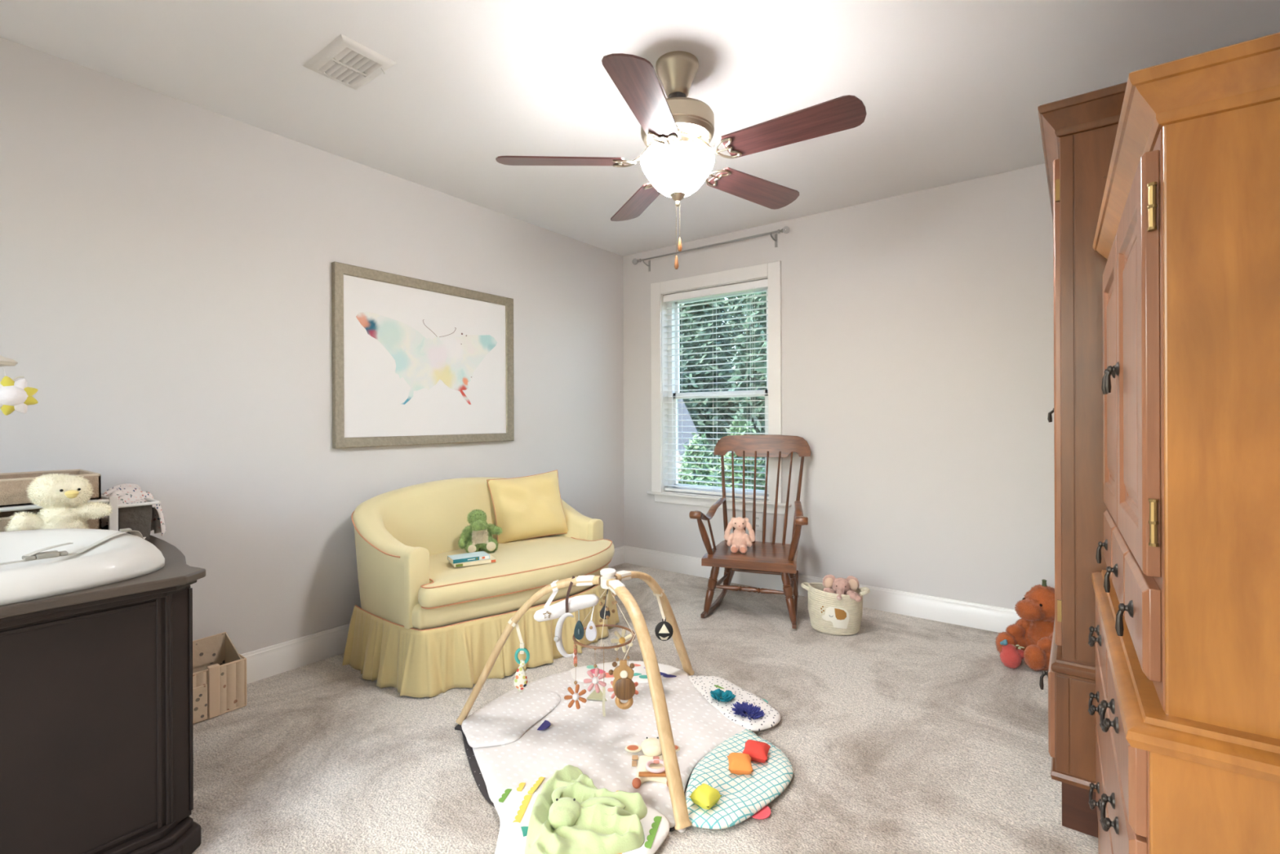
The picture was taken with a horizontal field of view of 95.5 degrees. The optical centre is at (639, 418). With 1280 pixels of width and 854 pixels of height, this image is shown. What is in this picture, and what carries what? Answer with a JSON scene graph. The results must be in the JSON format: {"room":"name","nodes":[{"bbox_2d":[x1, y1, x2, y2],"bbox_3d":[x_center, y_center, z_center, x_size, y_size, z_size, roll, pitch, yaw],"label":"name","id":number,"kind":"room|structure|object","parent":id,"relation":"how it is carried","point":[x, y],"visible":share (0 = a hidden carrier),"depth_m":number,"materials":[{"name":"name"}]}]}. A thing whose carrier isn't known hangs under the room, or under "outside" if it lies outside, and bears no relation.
{"room":"bedroom","nodes":[
{"label":"bedroom","id":0,"kind":"room"},
{"bbox_2d":[0,355,38,415],"bbox_3d":[-1.915,0.036,1.348,0.723,0.743,0.100,0,0,-43],"label":"mobile","id":1,"kind":"object","parent":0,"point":[14,395],"visible":1,"depth_m":1.55,"materials":[{"name":"beige fabric"}]},
{"bbox_2d":[0,36,624,654],"bbox_3d":[-1.662,-0.068,2.740,0.160,2.440,5.192,0,0,37],"label":"wall","id":2,"kind":"structure","parent":0,"point":[166,261],"depth_m":2.50,"materials":[{"name":"grey paint"}]},
{"bbox_2d":[331,261,514,448],"bbox_3d":[-1.149,-0.308,3.258,0.034,0.902,1.112,0,0,37],"label":"framed picture","id":3,"kind":"object","parent":2,"relation":"attached to","point":[415,361],"visible":1,"depth_m":3.17,"materials":[{"name":"white paper"}]},
{"bbox_2d":[355,311,497,404],"bbox_3d":[-1.152,-0.310,3.259,0.001,0.469,0.886,0,0,37],"label":"painting","id":4,"kind":"object","parent":3,"relation":"attached to","point":[402,358],"depth_m":3.20},
{"bbox_2d":[240,545,624,684],"bbox_3d":[-1.587,1.085,2.688,0.014,0.132,4.872,0,0,37],"label":"baseboard","id":5,"kind":"structure","parent":2,"relation":"attached to","point":[277,659],"depth_m":2.69,"materials":[{"name":"white"}]},
{"bbox_2d":[0,0,1279,256],"bbox_3d":[-0.183,-1.345,1.619,3.880,0.100,5.192,0,0,37],"label":"ceiling","id":6,"kind":"structure","parent":0,"point":[951,91],"depth_m":2.18,"materials":[{"name":"white paint"}]},
{"bbox_2d":[302,34,395,90],"bbox_3d":[-1.058,-1.276,2.118,0.288,0.029,0.200,0,0,37],"label":"ceiling vent","id":7,"kind":"object","parent":6,"relation":"in","point":[344,60],"visible":1,"depth_m":2.10,"materials":[{"name":"white"}]},
{"bbox_2d":[495,50,866,269],"bbox_3d":[0.178,-0.921,2.107,1.224,0.750,1.262,0,0,37],"label":"ceiling fan","id":8,"kind":"object","parent":6,"relation":"hanging from","point":[677,130],"visible":1,"depth_m":2.02,"materials":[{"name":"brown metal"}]},
{"bbox_2d":[188,562,1098,853],"bbox_3d":[-0.172,1.195,1.619,3.880,0.100,5.192,0,0,37],"label":"floor","id":9,"kind":"structure","parent":0,"point":[900,734],"depth_m":2.03,"materials":[{"name":"carpet"}]},
{"bbox_2d":[0,535,205,853],"bbox_3d":[-1.778,0.780,1.434,0.903,0.745,1.043,0,0,37],"label":"dresser","id":10,"kind":"object","parent":9,"relation":"on","point":[96,726],"visible":0.91,"depth_m":1.41,"materials":[{"name":"black wood"}]},
{"bbox_2d":[3,473,113,531],"bbox_3d":[-1.697,0.286,1.702,0.137,0.260,0.230,0,0,38],"label":"chick","id":11,"kind":"object","parent":10,"relation":"on","point":[62,498],"visible":0.66,"depth_m":1.68,"materials":[{"name":"fur"}]},
{"bbox_2d":[0,494,160,530],"bbox_3d":[-2.019,0.328,1.659,0.354,0.160,0.954,0,0,37],"label":"storage rack","id":12,"kind":"object","parent":10,"relation":"on","point":[113,500],"visible":0.38,"depth_m":1.84,"materials":[{"name":"white wood"}]},
{"bbox_2d":[0,468,101,506],"bbox_3d":[-2.019,0.214,1.642,0.293,0.080,0.687,0,0,37],"label":"fabric bin","id":13,"kind":"object","parent":12,"relation":"on","point":[13,486],"visible":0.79,"depth_m":1.71,"materials":[{"name":"beige fabric"}]},
{"bbox_2d":[0,504,101,532],"bbox_3d":[-2.019,0.329,1.642,0.293,0.090,0.687,0,0,37],"label":"fabric bin","id":14,"kind":"object","parent":12,"relation":"on","point":[93,523],"visible":0.04,"depth_m":1.82,"materials":[{"name":"beige fabric"}]},
{"bbox_2d":[97,498,152,539],"bbox_3d":[-1.768,0.343,1.990,0.316,0.118,0.088,0,0,37],"label":"fabric bin","id":15,"kind":"object","parent":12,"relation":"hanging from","point":[139,518],"visible":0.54,"depth_m":1.90,"materials":[{"name":"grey fabric"}]},
{"bbox_2d":[98,483,166,536],"bbox_3d":[-1.798,0.328,2.043,0.410,0.178,0.186,0,0,37],"label":"blanket","id":16,"kind":"object","parent":12,"relation":"on","point":[127,493],"visible":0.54,"depth_m":2.02,"materials":[{"name":"white fabric"}]},
{"bbox_2d":[0,528,164,605],"bbox_3d":[-1.614,0.352,1.324,0.450,0.109,0.827,0,0,37],"label":"changing pad","id":17,"kind":"object","parent":10,"relation":"on","point":[35,564],"visible":1,"depth_m":1.48,"materials":[{"name":"beige plastic"}]},
{"bbox_2d":[192,631,246,724],"bbox_3d":[-1.739,1.018,2.266,0.210,0.264,0.296,0,0,37],"label":"caddy","id":18,"kind":"object","parent":9,"relation":"on","point":[219,670],"visible":0.55,"depth_m":2.28,"materials":[{"name":"beige"}]},
{"bbox_2d":[342,476,619,697],"bbox_3d":[-0.707,0.741,3.019,0.939,0.810,1.383,0,0,37],"label":"sofa","id":19,"kind":"object","parent":9,"relation":"on","point":[405,537],"visible":0.79,"depth_m":2.63,"materials":[{"name":"yellow fabric"}]},
{"bbox_2d":[448,554,496,567],"bbox_3d":[-0.801,0.680,2.780,0.195,0.016,0.121,0,0,-30],"label":"book","id":20,"kind":"object","parent":19,"relation":"on","point":[491,559],"visible":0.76,"depth_m":2.73,"materials":[{"name":"beige paper"}]},
{"bbox_2d":[455,563,462,567],"bbox_3d":[-0.837,0.680,2.691,0.032,0.012,0.002,0,0,-30],"label":"print","id":21,"kind":"object","parent":20,"relation":"on","point":[456,565],"depth_m":2.69},
{"bbox_2d":[447,551,489,563],"bbox_3d":[-0.818,0.662,2.777,0.175,0.018,0.101,0,0,-33],"label":"book","id":22,"kind":"object","parent":20,"relation":"on","point":[468,557],"visible":1,"depth_m":2.75,"materials":[{"name":"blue paper"}]},
{"bbox_2d":[453,556,479,563],"bbox_3d":[-0.813,0.662,2.721,0.122,0.017,0.002,0,0,-33],"label":"print","id":23,"kind":"object","parent":22,"relation":"on","point":[467,558],"depth_m":2.72,"materials":[{"name":"teal paper"}]},
{"bbox_2d":[479,555,488,559],"bbox_3d":[-0.742,0.662,2.767,0.047,0.014,0.002,0,0,-33],"label":"print","id":24,"kind":"object","parent":22,"relation":"on","point":[486,557],"depth_m":2.77},
{"bbox_2d":[457,509,502,552],"bbox_3d":[-0.833,0.585,3.010,0.208,0.235,0.174,0,0,13],"label":"plush crocodile","id":25,"kind":"object","parent":19,"relation":"on","point":[477,536],"visible":0.98,"depth_m":2.99,"materials":[{"name":"green fabric"}]},
{"bbox_2d":[417,534,614,607],"bbox_3d":[-0.676,0.739,2.984,0.752,0.102,1.205,0,0,37],"label":"seat cushion","id":26,"kind":"object","parent":19,"relation":"on","point":[530,565],"depth_m":2.74,"materials":[{"name":"yellow fabric"}]},
{"bbox_2d":[486,469,568,543],"bbox_3d":[-0.649,0.515,3.393,0.456,0.405,0.230,0,0,-32],"label":"throw pillow","id":27,"kind":"object","parent":19,"relation":"on","point":[526,507],"visible":0.94,"depth_m":3.31,"materials":[{"name":"yellow fabric"}]},
{"bbox_2d":[454,660,793,853],"bbox_3d":[-0.022,1.106,2.095,1.162,0.075,1.170,0,0,-25],"label":"play mat","id":28,"kind":"object","parent":9,"relation":"on","point":[517,741],"visible":0.85,"depth_m":1.97,"materials":[{"name":"white fabric"}]},
{"bbox_2d":[498,788,511,802],"bbox_3d":[-0.400,1.114,1.719,0.018,0.001,0.060,0,0,13],"label":"print","id":29,"kind":"object","parent":28,"relation":"on","point":[504,794],"depth_m":1.72,"materials":[{"name":"green fabric"}]},
{"bbox_2d":[516,782,525,791],"bbox_3d":[-0.361,1.114,1.758,0.018,0.001,0.040,0,0,7],"label":"print","id":30,"kind":"object","parent":28,"relation":"on","point":[521,786],"depth_m":1.76,"materials":[{"name":"yellow fabric"}]},
{"bbox_2d":[512,794,532,822],"bbox_3d":[-0.336,1.114,1.655,0.022,0.001,0.129,0,0,5],"label":"print","id":31,"kind":"object","parent":28,"relation":"on","point":[522,804],"depth_m":1.66,"materials":[{"name":"yellow fabric"}]},
{"bbox_2d":[520,826,528,836],"bbox_3d":[-0.315,1.114,1.568,0.050,0.001,0.056,0,0,37],"label":"print","id":32,"kind":"object","parent":28,"relation":"on","point":[524,829],"depth_m":1.57,"materials":[{"name":"teal fabric"}]},
{"bbox_2d":[527,776,545,794],"bbox_3d":[-0.315,1.114,1.765,0.018,0.001,0.085,0,0,18],"label":"print","id":33,"kind":"object","parent":28,"relation":"on","point":[535,786],"depth_m":1.77,"materials":[{"name":"yellow"}]},
{"bbox_2d":[455,568,694,832],"bbox_3d":[-0.028,0.846,2.220,1.013,0.594,0.893,0,0,37],"label":"play gym","id":34,"kind":"object","parent":28,"relation":"on","point":[611,580],"visible":0.97,"depth_m":1.93,"materials":[{"name":"brown wood"}]},
{"bbox_2d":[507,617,529,692],"bbox_3d":[-0.445,0.872,2.149,0.076,0.270,0.040,0,0,7],"label":"toy","id":35,"kind":"object","parent":34,"relation":"hanging from","point":[520,680],"visible":0.99,"depth_m":2.14,"materials":[{"name":"fabric"}]},
{"bbox_2d":[533,575,599,622],"bbox_3d":[-0.263,0.649,2.084,0.220,0.148,0.116,0,0,12],"label":"bolster","id":36,"kind":"object","parent":34,"relation":"attached to","point":[571,605],"visible":0.91,"depth_m":2.07,"materials":[{"name":"white fabric"}]},
{"bbox_2d":[553,612,573,657],"bbox_3d":[-0.278,0.753,2.032,0.064,0.156,0.081,0,0,-39],"label":"moon","id":37,"kind":"object","parent":36,"relation":"hanging from","point":[557,638],"visible":1,"depth_m":2.01,"materials":[{"name":"grey fabric"}]},
{"bbox_2d":[573,609,584,639],"bbox_3d":[-0.220,0.726,2.055,0.034,0.104,0.058,0,0,-29],"label":"fabric leaf","id":38,"kind":"object","parent":36,"relation":"hanging from","point":[579,632],"visible":1,"depth_m":2.04,"materials":[{"name":"teal fabric"}]},
{"bbox_2d":[585,605,596,640],"bbox_3d":[-0.164,0.729,2.062,0.038,0.110,0.060,0,0,28],"label":"hanging toy","id":39,"kind":"object","parent":36,"relation":"hanging from","point":[591,631],"visible":1,"depth_m":2.04,"materials":[{"name":"grey fabric"}]},
{"bbox_2d":[564,588,638,709],"bbox_3d":[-0.143,0.812,2.090,0.260,0.407,0.226,0,0,-9],"label":"mobile","id":40,"kind":"object","parent":34,"relation":"hanging from","point":[623,642],"visible":0.74,"depth_m":2.04,"materials":[{"name":"brown wood"}]},
{"bbox_2d":[602,644,605,716],"bbox_3d":[-0.125,0.907,2.014,0.012,0.248,0.011,0,0,0],"label":"tape","id":41,"kind":"object","parent":40,"relation":"hanging from","point":[603,687],"visible":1,"depth_m":2.01,"materials":[{"name":"beige fabric"}]},
{"bbox_2d":[600,589,610,619],"bbox_3d":[-0.126,0.668,2.090,0.038,0.106,0.013,0,0,0],"label":"fabric square","id":42,"kind":"object","parent":34,"relation":"hanging from","point":[602,611],"visible":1,"depth_m":2.08,"materials":[{"name":"grey fabric"}]},
{"bbox_2d":[608,632,635,709],"bbox_3d":[-0.032,0.830,1.948,0.069,0.325,0.156,0,0,-43],"label":"bear","id":43,"kind":"object","parent":34,"relation":"hanging from","point":[624,687],"visible":1,"depth_m":1.97,"materials":[{"name":"brown wood"}]},
{"bbox_2d":[653,588,673,640],"bbox_3d":[0.087,0.794,2.346,0.097,0.197,0.075,0,0,37],"label":"ball","id":44,"kind":"object","parent":34,"relation":"hanging from","point":[664,631],"visible":0.99,"depth_m":2.32,"materials":[{"name":"black fabric"}]},
{"bbox_2d":[524,764,647,853],"bbox_3d":[-0.177,1.081,1.592,0.385,0.066,0.355,0,0,37],"label":"blanket","id":45,"kind":"object","parent":28,"relation":"on","point":[570,815],"visible":1,"depth_m":1.56,"materials":[{"name":"green fabric"}]},
{"bbox_2d":[586,665,597,668],"bbox_3d":[-0.216,1.112,2.601,0.047,0.001,0.039,0,0,37],"label":"print","id":46,"kind":"object","parent":28,"relation":"on","point":[588,666],"depth_m":2.60,"materials":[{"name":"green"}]},
{"bbox_2d":[586,688,606,701],"bbox_3d":[-0.185,1.114,2.344,0.070,0.006,0.125,0,0,-19],"label":"triangle","id":47,"kind":"object","parent":28,"relation":"on","point":[593,695],"visible":0.77,"depth_m":2.32,"materials":[{"name":"beige fabric"}]},
{"bbox_2d":[590,668,605,673],"bbox_3d":[-0.188,1.112,2.554,0.068,0.001,0.052,0,0,37],"label":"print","id":48,"kind":"object","parent":28,"relation":"on","point":[601,670],"depth_m":2.56,"materials":[{"name":"pink"}]},
{"bbox_2d":[600,672,613,677],"bbox_3d":[-0.137,1.112,2.515,0.073,0.001,0.054,0,0,37],"label":"print","id":49,"kind":"object","parent":28,"relation":"on","point":[607,675],"depth_m":2.51,"materials":[{"name":"pink fabric"}]},
{"bbox_2d":[639,675,647,678],"bbox_3d":[0.027,1.111,2.499,0.058,0.001,0.045,0,0,37],"label":"print","id":50,"kind":"object","parent":28,"relation":"on","point":[640,676],"depth_m":2.49,"materials":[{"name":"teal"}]},
{"bbox_2d":[625,737,679,788],"bbox_3d":[0.042,1.094,1.854,0.184,0.046,0.233,0,0,0],"label":"cow","id":51,"kind":"object","parent":28,"relation":"on","point":[651,766],"visible":0.82,"depth_m":1.85},
{"bbox_2d":[644,816,662,848],"bbox_3d":[0.035,1.112,1.565,0.020,0.001,0.123,0,0,16],"label":"print","id":52,"kind":"object","parent":28,"relation":"on","point":[652,824],"depth_m":1.56,"materials":[{"name":"green fabric"}]},
{"bbox_2d":[662,674,676,677],"bbox_3d":[0.127,1.111,2.506,0.054,0.001,0.036,0,0,37],"label":"print","id":53,"kind":"object","parent":28,"relation":"on","point":[664,675],"depth_m":2.51,"materials":[{"name":"blue"}]},
{"bbox_2d":[688,783,721,809],"bbox_3d":[0.189,1.092,1.680,0.070,0.049,0.070,0,0,43],"label":"cushion","id":54,"kind":"object","parent":28,"relation":"on","point":[704,797],"depth_m":1.67,"materials":[{"name":"yellow fabric"}]},
{"bbox_2d":[727,752,753,774],"bbox_3d":[0.316,1.091,1.838,0.078,0.048,0.078,0,0,6],"label":"cushion","id":55,"kind":"object","parent":28,"relation":"on","point":[738,763],"depth_m":1.82,"materials":[{"name":"orange fabric"}]},
{"bbox_2d":[742,739,770,762],"bbox_3d":[0.381,1.091,1.907,0.085,0.049,0.085,0,0,20],"label":"cushion","id":56,"kind":"object","parent":28,"relation":"on","point":[757,751],"depth_m":1.88,"materials":[{"name":"red fabric"}]},
{"bbox_2d":[688,434,810,628],"bbox_3d":[0.713,0.623,3.543,0.650,1.035,0.754,0,0,20],"label":"rocking chair","id":57,"kind":"object","parent":9,"relation":"on","point":[772,557],"visible":0.94,"depth_m":3.54,"materials":[{"name":"brown wood"}]},
{"bbox_2d":[724,516,755,553],"bbox_3d":[0.584,0.685,3.434,0.143,0.211,0.149,0,0,-34],"label":"rabbit","id":58,"kind":"object","parent":57,"relation":"on","point":[739,540],"visible":1,"depth_m":3.41},
{"bbox_2d":[800,582,870,635],"bbox_3d":[1.052,1.020,3.138,0.252,0.240,0.298,0,0,-34],"label":"rope basket","id":59,"kind":"object","parent":9,"relation":"on","point":[828,615],"visible":0.89,"depth_m":3.05,"materials":[{"name":"beige fabric"}]},
{"bbox_2d":[822,573,862,601],"bbox_3d":[1.073,0.939,3.090,0.203,0.200,0.182,0,0,18],"label":"elephant","id":60,"kind":"object","parent":59,"relation":"in","point":[840,586],"visible":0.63,"depth_m":3.09},
{"bbox_2d":[999,639,1024,668],"bbox_3d":[1.703,1.076,2.659,0.111,0.128,0.090,0,0,-30],"label":"strawberry","id":61,"kind":"object","parent":9,"relation":"on","point":[1011,657],"visible":0.98,"depth_m":2.64,"materials":[{"name":"red fabric"}]},
{"bbox_2d":[995,579,1054,671],"bbox_3d":[1.863,0.948,2.712,0.302,0.389,0.266,0,0,-12],"label":"plush bear","id":62,"kind":"object","parent":9,"relation":"on","point":[1033,632],"visible":0.55,"depth_m":2.67},
{"bbox_2d":[1037,81,1127,837],"bbox_3d":[1.725,0.136,1.915,0.636,2.002,1.259,0,0,37],"label":"armoire","id":63,"kind":"object","parent":9,"relation":"on","point":[1078,132],"visible":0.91,"depth_m":1.58,"materials":[{"name":"brown wood"}]},
{"bbox_2d":[1088,31,1279,853],"bbox_3d":[1.160,0.340,0.982,0.625,1.600,0.956,0,0,36],"label":"armoire","id":64,"kind":"object","parent":9,"relation":"on","point":[1187,629],"visible":1,"depth_m":0.76,"materials":[{"name":"brown wood"}]},
{"bbox_2d":[622,163,1054,609],"bbox_3d":[1.339,-0.081,3.627,3.560,2.440,0.160,0,0,37],"label":"wall","id":65,"kind":"structure","parent":0,"point":[917,327],"depth_m":3.36,"materials":[{"name":"grey paint"}]},
{"bbox_2d":[631,226,790,271],"bbox_3d":[0.466,-1.183,4.121,1.270,0.098,0.099,0,0,37],"label":"curtain rod","id":66,"kind":"object","parent":65,"relation":"attached to","point":[785,229],"visible":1,"depth_m":3.99,"materials":[{"name":"silver metal"}]},
{"bbox_2d":[646,260,791,514],"bbox_3d":[0.562,-0.202,4.178,1.143,1.668,0.195,0,0,37],"label":"window","id":67,"kind":"structure","parent":65,"relation":"in","point":[772,270],"depth_m":4.29,"materials":[{"name":"white wood"}]},
{"bbox_2d":[663,278,768,499],"bbox_3d":[0.534,-0.196,4.175,0.857,1.483,0.071,0,0,37],"label":"window blind","id":68,"kind":"object","parent":67,"relation":"attached to","point":[752,286],"visible":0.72,"depth_m":4.16,"materials":[{"name":"white plastic"}]},
{"bbox_2d":[755,512,762,530],"bbox_3d":[0.796,0.699,3.933,0.070,0.115,0.010,0,0,37],"label":"wall outlet","id":69,"kind":"object","parent":65,"relation":"attached to","point":[758,516],"visible":0.59,"depth_m":3.92,"materials":[{"name":"white plastic"}]},
{"bbox_2d":[624,545,1021,632],"bbox_3d":[1.291,1.073,3.558,3.560,0.132,0.014,0,0,37],"label":"baseboard","id":70,"kind":"structure","parent":65,"relation":"attached to","point":[981,616],"depth_m":3.42,"materials":[{"name":"white"}]},
{"label":"outside","id":71,"kind":"structure","parent":0,"visible":0},
{"bbox_3d":[0.691,2.017,15.669,28.000,0.250,18.168,0,0,37],"label":"ground","id":72,"kind":"structure","parent":71,"visible":0},
{"bbox_2d":[680,357,702,434],"bbox_3d":[0.490,0.181,11.853,2.188,3.766,2.210,0,0,33],"label":"evergreen tree","id":73,"kind":"object","parent":72,"relation":"on","point":[691,411],"visible":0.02,"depth_m":11.75,"materials":[{"name":"green plant"}]},
{"bbox_2d":[677,399,708,482],"bbox_3d":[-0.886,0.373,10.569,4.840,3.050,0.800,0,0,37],"label":"brick house","id":74,"kind":"structure","parent":72,"relation":"on","point":[685,423],"depth_m":9.45,"materials":[{"name":"grey"}]},
{"bbox_2d":[677,432,721,486],"bbox_3d":[0.756,1.079,7.334,1.260,1.836,1.282,0,0,37],"label":"bush","id":75,"kind":"object","parent":72,"relation":"on","point":[696,447],"visible":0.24,"depth_m":7.24,"materials":[{"name":"green plant"}]},
{"bbox_2d":[679,297,738,475],"bbox_3d":[1.407,-1.709,14.803,3.019,7.353,3.114,0,0,37],"label":"evergreen tree","id":76,"kind":"object","parent":72,"relation":"on","point":[717,373],"visible":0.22,"depth_m":14.12,"materials":[{"name":"green plant"}]},
{"bbox_2d":[719,294,752,422],"bbox_3d":[3.907,-5.068,20.967,4.477,13.893,4.415,0,0,-35],"label":"evergreen tree","id":77,"kind":"object","parent":72,"relation":"on","point":[736,301],"visible":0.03,"depth_m":20.13,"materials":[{"name":"green plant"}]},
{"bbox_2d":[710,415,764,489],"bbox_3d":[1.112,0.996,6.207,1.122,2.062,1.103,0,0,40],"label":"bush","id":78,"kind":"object","parent":72,"relation":"on","point":[739,423],"visible":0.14,"depth_m":6.10,"materials":[{"name":"green plant"}]},
{"bbox_2d":[717,291,766,489],"bbox_3d":[3.069,-1.727,12.591,2.686,7.406,2.802,0,0,37],"label":"evergreen tree","id":79,"kind":"object","parent":72,"relation":"on","point":[759,351],"visible":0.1,"depth_m":12.27,"materials":[{"name":"green plant"}]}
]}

